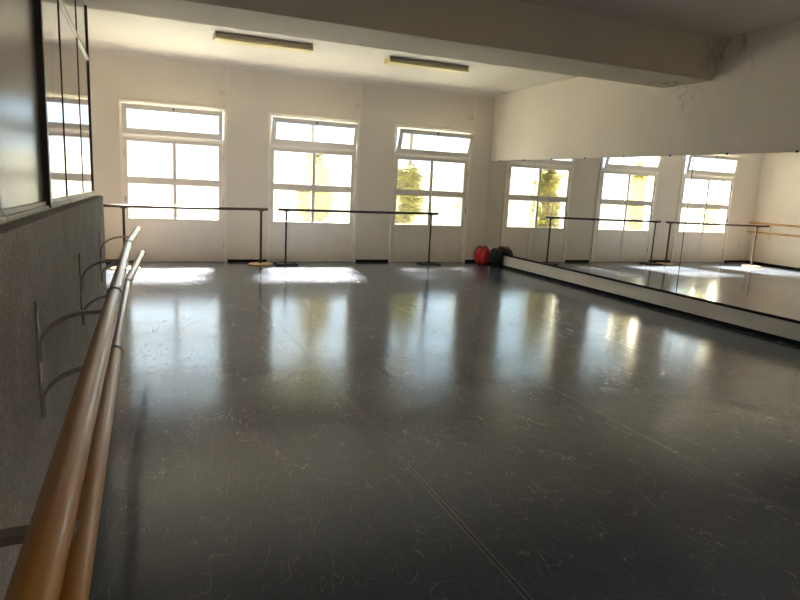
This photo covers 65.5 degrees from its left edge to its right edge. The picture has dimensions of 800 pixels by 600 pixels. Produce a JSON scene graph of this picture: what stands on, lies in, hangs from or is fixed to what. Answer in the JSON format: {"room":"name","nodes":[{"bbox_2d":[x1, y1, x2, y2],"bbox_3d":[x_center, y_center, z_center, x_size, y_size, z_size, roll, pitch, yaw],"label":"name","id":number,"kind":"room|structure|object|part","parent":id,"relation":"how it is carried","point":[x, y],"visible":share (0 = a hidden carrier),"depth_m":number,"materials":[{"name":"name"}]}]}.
{"room":"exercise studio","nodes":[
{"label":"exercise studio","id":0,"kind":"room"},
{"bbox_2d":[0,196,106,599],"bbox_3d":[-1.533,0.313,2.447,0.250,1.344,8.082,-1,11,-22],"label":"wall partition","id":1,"kind":"structure","parent":0,"point":[39,259],"depth_m":2.28,"materials":[{"name":"grey paint"}]},
{"bbox_2d":[0,197,5,224],"bbox_3d":[-1.181,-1.263,1.542,0.077,2.200,0.951,-1,11,-22],"label":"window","id":2,"kind":"structure","parent":1,"relation":"in","point":[2,219],"depth_m":2.14,"materials":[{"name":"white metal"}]},
{"bbox_2d":[0,0,51,221],"bbox_3d":[-1.559,-1.442,2.472,0.090,2.202,1.089,-1,11,-22],"label":"window","id":3,"kind":"structure","parent":1,"relation":"in","point":[25,173],"depth_m":2.63,"materials":[{"name":"clear glass"}]},
{"bbox_3d":[-1.756,-1.538,2.944,0.090,2.180,0.048,-1,11,-22],"label":"frame","id":4,"kind":"part","parent":3,"relation":"part of","materials":[{"name":"brown metal"}]},
{"bbox_2d":[0,520,78,546],"bbox_3d":[-0.605,0.506,0.878,0.284,0.445,0.034,-1,11,-22],"label":"bracket","id":5,"kind":"object","parent":1,"relation":"attached to","point":[13,535],"visible":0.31,"depth_m":0.86,"materials":[{"name":"grey metal"}]},
{"bbox_3d":[-0.623,0.407,0.850,0.223,0.166,0.026,-1,11,-22],"label":"arm","id":6,"kind":"part","parent":5,"relation":"part of","materials":[{"name":"grey metal"}]},
{"bbox_2d":[42,0,70,208],"bbox_3d":[-1.940,-1.621,3.397,0.077,2.201,0.981,-1,11,-22],"label":"window","id":7,"kind":"structure","parent":1,"relation":"in","point":[50,8],"depth_m":3.60,"materials":[{"name":"clear glass"}]},
{"bbox_3d":[-2.118,-1.728,3.835,0.035,2.145,0.012,-1,11,-22],"label":"frame","id":8,"kind":"part","parent":7,"relation":"part of","materials":[{"name":"brown metal"}]},
{"bbox_2d":[59,0,85,202],"bbox_3d":[-2.338,-1.809,4.372,0.078,2.203,1.161,-1,11,-22],"label":"window","id":9,"kind":"structure","parent":1,"relation":"in","point":[67,8],"depth_m":4.43,"materials":[{"name":"clear glass"}]},
{"bbox_3d":[-2.550,-1.932,4.892,0.035,2.145,0.012,-1,11,-22],"label":"frame","id":10,"kind":"part","parent":9,"relation":"part of","materials":[{"name":"brown metal"}]},
{"bbox_2d":[34,301,121,417],"bbox_3d":[-1.213,0.220,2.363,0.284,0.445,0.034,-1,11,-22],"label":"bracket","id":11,"kind":"object","parent":1,"relation":"attached to","point":[39,340],"visible":0.82,"depth_m":2.31,"materials":[{"name":"grey metal"}]},
{"bbox_3d":[-1.338,0.180,2.303,0.009,0.356,0.034,-1,11,-22],"label":"mounting plate","id":12,"kind":"part","parent":11,"relation":"part of","materials":[{"name":"grey metal"}]},
{"bbox_3d":[-1.242,0.333,2.374,0.223,0.166,0.026,-1,11,-22],"label":"arm","id":13,"kind":"part","parent":11,"relation":"part of","materials":[{"name":"grey metal"}]},
{"bbox_2d":[4,240,132,599],"bbox_3d":[-0.935,0.115,1.961,0.067,0.132,6.221,-1,11,-22],"label":"ballet barre","id":14,"kind":"object","parent":11,"relation":"attached to","point":[39,570],"depth_m":0.97,"materials":[{"name":"brown wood"}]},
{"bbox_3d":[-1.231,0.120,2.335,0.223,0.166,0.026,-1,11,-22],"label":"arm","id":15,"kind":"part","parent":11,"relation":"part of","materials":[{"name":"grey metal"}]},
{"bbox_2d":[59,278,131,599],"bbox_3d":[-0.838,0.378,1.736,0.067,0.125,5.641,-1,11,-22],"label":"ballet barre","id":16,"kind":"object","parent":11,"relation":"attached to","point":[76,583],"depth_m":1.41,"materials":[{"name":"brown wood"}]},
{"bbox_2d":[76,0,94,197],"bbox_3d":[-2.757,-1.769,5.402,0.082,1.731,1.012,-1,11,-22],"label":"window","id":17,"kind":"structure","parent":1,"relation":"in","point":[81,8],"depth_m":5.46,"materials":[{"name":"clear glass"}]},
{"bbox_3d":[-2.948,-1.860,5.849,0.072,1.710,0.024,-1,11,-22],"label":"frame","id":18,"kind":"part","parent":17,"relation":"part of","materials":[{"name":"brown metal"}]},
{"bbox_2d":[78,253,130,324],"bbox_3d":[-1.824,-0.068,3.857,0.284,0.445,0.034,-1,11,-22],"label":"bracket","id":19,"kind":"object","parent":1,"relation":"attached to","point":[81,278],"visible":0.73,"depth_m":3.80,"materials":[{"name":"grey metal"}]},
{"bbox_3d":[-1.949,-0.109,3.797,0.009,0.356,0.034,-1,11,-22],"label":"mounting plate","id":20,"kind":"part","parent":19,"relation":"part of","materials":[{"name":"grey metal"}]},
{"bbox_3d":[-1.853,0.044,3.868,0.223,0.166,0.026,-1,11,-22],"label":"arm","id":21,"kind":"part","parent":19,"relation":"part of","materials":[{"name":"grey metal"}]},
{"bbox_3d":[-1.842,-0.168,3.829,0.223,0.166,0.026,-1,11,-22],"label":"arm","id":22,"kind":"part","parent":19,"relation":"part of","materials":[{"name":"grey metal"}]},
{"bbox_2d":[99,231,142,281],"bbox_3d":[-2.467,-0.382,5.510,0.346,0.446,0.034,-1,11,-22],"label":"bracket","id":23,"kind":"object","parent":1,"relation":"attached to","point":[106,241],"visible":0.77,"depth_m":5.46,"materials":[{"name":"grey metal"}]},
{"bbox_3d":[-2.621,-0.422,5.438,0.009,0.357,0.034,-1,11,-22],"label":"mounting plate","id":24,"kind":"part","parent":23,"relation":"part of","materials":[{"name":"grey metal"}]},
{"bbox_3d":[-2.503,-0.482,5.474,0.247,0.166,0.026,-1,11,-22],"label":"arm","id":25,"kind":"part","parent":23,"relation":"part of","materials":[{"name":"grey metal"}]},
{"bbox_3d":[-2.496,-0.269,5.521,0.285,0.166,0.026,-1,11,-22],"label":"arm","id":26,"kind":"part","parent":23,"relation":"part of","materials":[{"name":"grey metal"}]},
{"bbox_2d":[126,226,140,242],"bbox_3d":[-2.387,-0.580,5.577,0.057,0.082,1.667,-1,11,-20],"label":"ballet barre","id":27,"kind":"object","parent":23,"relation":"attached to","point":[135,232],"depth_m":5.44,"materials":[{"name":"brown wood"}]},
{"bbox_2d":[125,250,145,280],"bbox_3d":[-2.219,-0.294,5.231,0.057,0.085,1.968,-1,11,-19],"label":"ballet barre","id":28,"kind":"object","parent":23,"relation":"attached to","point":[135,266],"depth_m":5.01,"materials":[{"name":"brown wood"}]},
{"bbox_2d":[89,52,494,259],"bbox_3d":[-1.794,-2.502,11.403,8.370,3.600,0.220,-1,11,-22],"label":"wall","id":29,"kind":"structure","parent":0,"point":[252,94],"depth_m":11.05,"materials":[{"name":"white paint"}]},
{"bbox_2d":[118,99,226,261],"bbox_3d":[-3.821,-1.963,10.587,1.695,2.635,0.332,-1,11,-22],"label":"window frame","id":30,"kind":"structure","parent":29,"relation":"in","point":[174,239],"depth_m":10.60,"materials":[{"name":"white paint"}]},
{"bbox_3d":[-3.747,-2.944,10.292,1.571,0.472,0.077,-1,11,-22],"label":"transom sash","id":31,"kind":"part","parent":30,"relation":"part of","materials":[{"name":"white paint"}]},
{"bbox_2d":[221,68,228,108],"bbox_3d":[-2.974,-3.597,10.545,0.131,0.665,0.038,-1,11,-22],"label":"conduit","id":32,"kind":"object","parent":29,"relation":"attached to","point":[223,92],"visible":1,"depth_m":10.56,"materials":[{"name":"white paint"}]},
{"bbox_2d":[106,259,474,261],"bbox_3d":[-1.839,-0.735,11.621,7.770,0.045,0.012,-1,11,-22],"label":"baseboard","id":33,"kind":"structure","parent":29,"relation":"attached to","point":[228,260],"depth_m":11.34,"materials":[{"name":"black"}]},
{"bbox_2d":[89,47,495,98],"bbox_3d":[-1.665,-3.989,10.997,7.770,0.080,0.080,-1,11,-22],"label":"trim","id":34,"kind":"structure","parent":29,"relation":"attached to","point":[91,49],"depth_m":10.83,"materials":[{"name":"paint"}]},
{"bbox_2d":[267,112,360,261],"bbox_3d":[-1.590,-2.013,11.468,1.695,2.635,0.400,-1,11,-22],"label":"window frame","id":35,"kind":"structure","parent":29,"relation":"in","point":[311,241],"depth_m":11.49,"materials":[{"name":"white paint"}]},
{"bbox_3d":[-1.514,-2.984,11.173,1.571,0.462,0.148,-1,11,-22],"label":"transom sash","id":36,"kind":"part","parent":35,"relation":"part of","materials":[{"name":"white paint"}]},
{"bbox_2d":[355,83,362,120],"bbox_3d":[-0.753,-3.653,11.458,0.131,0.665,0.038,-1,11,-22],"label":"conduit","id":37,"kind":"object","parent":29,"relation":"attached to","point":[357,105],"visible":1,"depth_m":11.46,"materials":[{"name":"white paint"}]},
{"bbox_2d":[388,124,473,261],"bbox_3d":[0.621,-2.065,12.362,1.695,2.635,0.429,-1,11,-22],"label":"window frame","id":38,"kind":"structure","parent":29,"relation":"in","point":[407,242],"depth_m":12.39,"materials":[{"name":"white paint"}]},
{"bbox_3d":[0.696,-3.031,12.067,1.571,0.454,0.178,-1,11,-22],"label":"transom sash","id":39,"kind":"part","parent":38,"relation":"part of","materials":[{"name":"white paint"}]},
{"bbox_2d":[469,96,476,130],"bbox_3d":[1.452,-3.709,12.365,0.131,0.665,0.038,-1,11,-22],"label":"conduit","id":40,"kind":"object","parent":29,"relation":"attached to","point":[472,117],"visible":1,"depth_m":12.37,"materials":[{"name":"white paint"}]},
{"bbox_2d":[87,0,799,94],"bbox_3d":[0.584,-2.975,5.131,8.320,0.300,12.977,-1,11,-22],"label":"ceiling","id":41,"kind":"structure","parent":0,"point":[718,19],"depth_m":8.80,"materials":[{"name":"paint"}]},
{"bbox_2d":[213,32,312,53],"bbox_3d":[-1.866,-3.528,8.531,1.326,0.090,0.234,-1,11,-22],"label":"fluorescent light","id":42,"kind":"object","parent":41,"relation":"attached to","point":[217,36],"visible":1,"depth_m":8.45,"materials":[{"name":"black paint"}]},
{"bbox_2d":[84,0,717,87],"bbox_3d":[0.491,-2.986,6.724,7.080,0.525,0.800,-1,11,-22],"label":"ceiling beam","id":43,"kind":"structure","parent":41,"relation":"attached to","point":[510,33],"depth_m":6.57,"materials":[{"name":"paint"}]},
{"bbox_2d":[384,56,468,73],"bbox_3d":[0.413,-3.597,9.532,1.326,0.090,0.234,-1,11,-22],"label":"fluorescent light","id":44,"kind":"object","parent":41,"relation":"attached to","point":[389,60],"visible":1,"depth_m":9.45,"materials":[{"name":"black paint"}]},
{"bbox_2d":[89,262,799,599],"bbox_3d":[0.488,0.539,5.815,8.500,0.120,12.977,-1,11,-22],"label":"floor","id":45,"kind":"structure","parent":0,"point":[307,430],"depth_m":3.70,"materials":[{"name":"grey plastic"}]},
{"bbox_2d":[104,204,272,269],"bbox_3d":[-3.387,-1.041,10.229,2.746,0.997,0.366,-4,13,-34],"label":"portable barre","id":46,"kind":"object","parent":45,"relation":"on","point":[260,263],"visible":0.73,"depth_m":10.14,"materials":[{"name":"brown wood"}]},
{"bbox_3d":[-4.268,-0.962,9.629,0.042,0.935,0.042,-4,13,-34],"label":"post","id":47,"kind":"part","parent":46,"relation":"part of","materials":[{"name":"black metal"}]},
{"bbox_3d":[-3.403,-1.502,10.116,2.650,0.053,0.046,-4,13,-34],"label":"rail","id":48,"kind":"part","parent":46,"relation":"part of","materials":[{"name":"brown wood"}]},
{"bbox_3d":[-2.434,-1.097,10.884,0.042,0.929,0.042,-4,13,-34],"label":"post","id":49,"kind":"part","parent":46,"relation":"part of","materials":[{"name":"black metal"}]},
{"bbox_2d":[273,208,440,265],"bbox_3d":[-0.719,-1.167,11.600,3.235,1.012,0.280,-2,11,-23],"label":"portable barre","id":50,"kind":"object","parent":45,"relation":"on","point":[285,263],"visible":1,"depth_m":11.38,"materials":[{"name":"black paint"}]},
{"bbox_3d":[-2.027,-1.112,11.056,0.034,0.937,0.034,-2,11,-23],"label":"post","id":51,"kind":"part","parent":50,"relation":"part of","materials":[{"name":"metal"}]},
{"bbox_3d":[-0.696,-1.634,11.514,3.115,0.060,0.046,-2,11,-23],"label":"rail","id":52,"kind":"part","parent":50,"relation":"part of","materials":[{"name":"black metal"}]},
{"bbox_3d":[0.587,-1.188,12.150,0.034,0.950,0.034,-2,11,-23],"label":"post","id":53,"kind":"part","parent":50,"relation":"part of","materials":[{"name":"metal"}]},
{"bbox_2d":[473,246,490,264],"bbox_3d":[1.658,-0.904,12.556,0.261,0.387,0.300,-1,11,-22],"label":"sports bag","id":54,"kind":"object","parent":45,"relation":"on","point":[481,253],"visible":0.97,"depth_m":12.44,"materials":[{"name":"red fabric"}]},
{"bbox_2d":[489,248,503,266],"bbox_3d":[1.906,-0.845,12.329,0.201,0.378,0.242,-1,11,-22],"label":"sports bag","id":55,"kind":"object","parent":45,"relation":"on","point":[496,254],"visible":1,"depth_m":12.24,"materials":[{"name":"black fabric"}]},
{"bbox_2d":[489,20,799,258],"bbox_3d":[4.349,-1.392,7.080,0.250,3.600,12.677,-1,11,-22],"label":"wall","id":56,"kind":"structure","parent":0,"point":[751,103],"depth_m":8.32,"materials":[{"name":"white paint"}]},
{"bbox_2d":[483,159,534,258],"bbox_3d":[2.096,-1.804,12.134,0.040,1.814,1.638,-1,11,-22],"label":"mirror panel","id":57,"kind":"object","parent":56,"relation":"attached to","point":[510,183],"visible":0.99,"depth_m":12.05,"materials":[{"name":"silver glass"}]},
{"bbox_2d":[527,157,600,272],"bbox_3d":[2.742,-1.485,10.583,0.040,1.814,1.778,-1,11,-22],"label":"mirror panel","id":58,"kind":"object","parent":56,"relation":"attached to","point":[565,191],"visible":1,"depth_m":10.48,"materials":[{"name":"silver glass"}]},
{"bbox_2d":[589,155,693,292],"bbox_3d":[3.415,-1.153,8.969,0.040,1.814,1.778,-1,11,-22],"label":"mirror panel","id":59,"kind":"object","parent":56,"relation":"attached to","point":[642,206],"visible":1,"depth_m":8.85,"materials":[{"name":"silver glass"}]},
{"bbox_2d":[488,262,799,345],"bbox_3d":[4.130,0.356,7.339,0.038,0.050,12.660,-1,11,-22],"label":"baseboard","id":60,"kind":"structure","parent":56,"relation":"attached to","point":[726,324],"depth_m":8.40,"materials":[{"name":"black"}]},
{"bbox_2d":[501,255,799,340],"bbox_3d":[4.240,0.293,7.063,0.042,0.186,12.100,-1,11,-22],"label":"trim","id":61,"kind":"structure","parent":56,"relation":"attached to","point":[774,326],"depth_m":8.38,"materials":[{"name":"white paint"}]},
{"bbox_2d":[502,254,799,323],"bbox_3d":[4.240,0.186,7.041,0.054,0.032,12.100,-1,11,-22],"label":"trim","id":62,"kind":"structure","parent":56,"relation":"attached to","point":[550,265],"depth_m":8.36,"materials":[{"name":"black"}]},
{"bbox_2d":[676,150,799,320],"bbox_3d":[4.087,-0.821,7.355,0.040,1.814,1.778,-1,11,-22],"label":"mirror panel","id":63,"kind":"object","parent":56,"relation":"attached to","point":[741,247],"visible":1,"depth_m":7.33,"materials":[{"name":"silver glass"}]},
{"label":"outside","id":64,"kind":"structure","parent":0,"visible":0},
{"bbox_3d":[-4.235,-2.423,20.670,36.000,0.120,18.403,-1,11,-22],"label":"ground","id":65,"kind":"structure","parent":64,"visible":0},
{"bbox_2d":[127,156,462,224],"bbox_3d":[-3.543,-3.093,18.948,36.000,1.950,0.200,-1,11,-22],"label":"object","id":66,"kind":"structure","parent":65,"relation":"on","point":[139,194],"depth_m":18.00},
{"bbox_2d":[310,125,318,181],"bbox_3d":[-2.424,-5.104,17.775,2.736,6.388,2.724,-1,11,-22],"label":"tree","id":67,"kind":"object","parent":65,"relation":"on","point":[315,129],"visible":0.02,"depth_m":17.82,"materials":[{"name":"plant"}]},
{"bbox_2d":[293,154,337,221],"bbox_3d":[-1.858,-2.167,13.564,1.023,2.346,1.045,10,12,33],"label":"shrub","id":68,"kind":"object","parent":65,"relation":"on","point":[323,200],"visible":0.55,"depth_m":13.36,"materials":[{"name":"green plant"}]},
{"bbox_2d":[395,163,427,223],"bbox_3d":[0.119,-2.104,14.376,1.177,2.127,1.048,-7,14,-43],"label":"shrub","id":69,"kind":"object","parent":65,"relation":"on","point":[410,178],"visible":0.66,"depth_m":14.17,"materials":[{"name":"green plant"}]},
{"bbox_2d":[408,134,417,222],"bbox_3d":[0.335,-4.764,15.690,2.856,6.750,2.852,-1,11,-22],"label":"tree","id":70,"kind":"object","parent":65,"relation":"on","point":[413,137],"visible":0.02,"depth_m":15.84,"materials":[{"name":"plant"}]},
{"bbox_2d":[439,166,462,225],"bbox_3d":[2.292,-2.613,16.519,2.014,2.531,2.164,9,12,30],"label":"shrub","id":71,"kind":"object","parent":65,"relation":"on","point":[460,188],"visible":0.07,"depth_m":16.36,"materials":[{"name":"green plant"}]}
]}

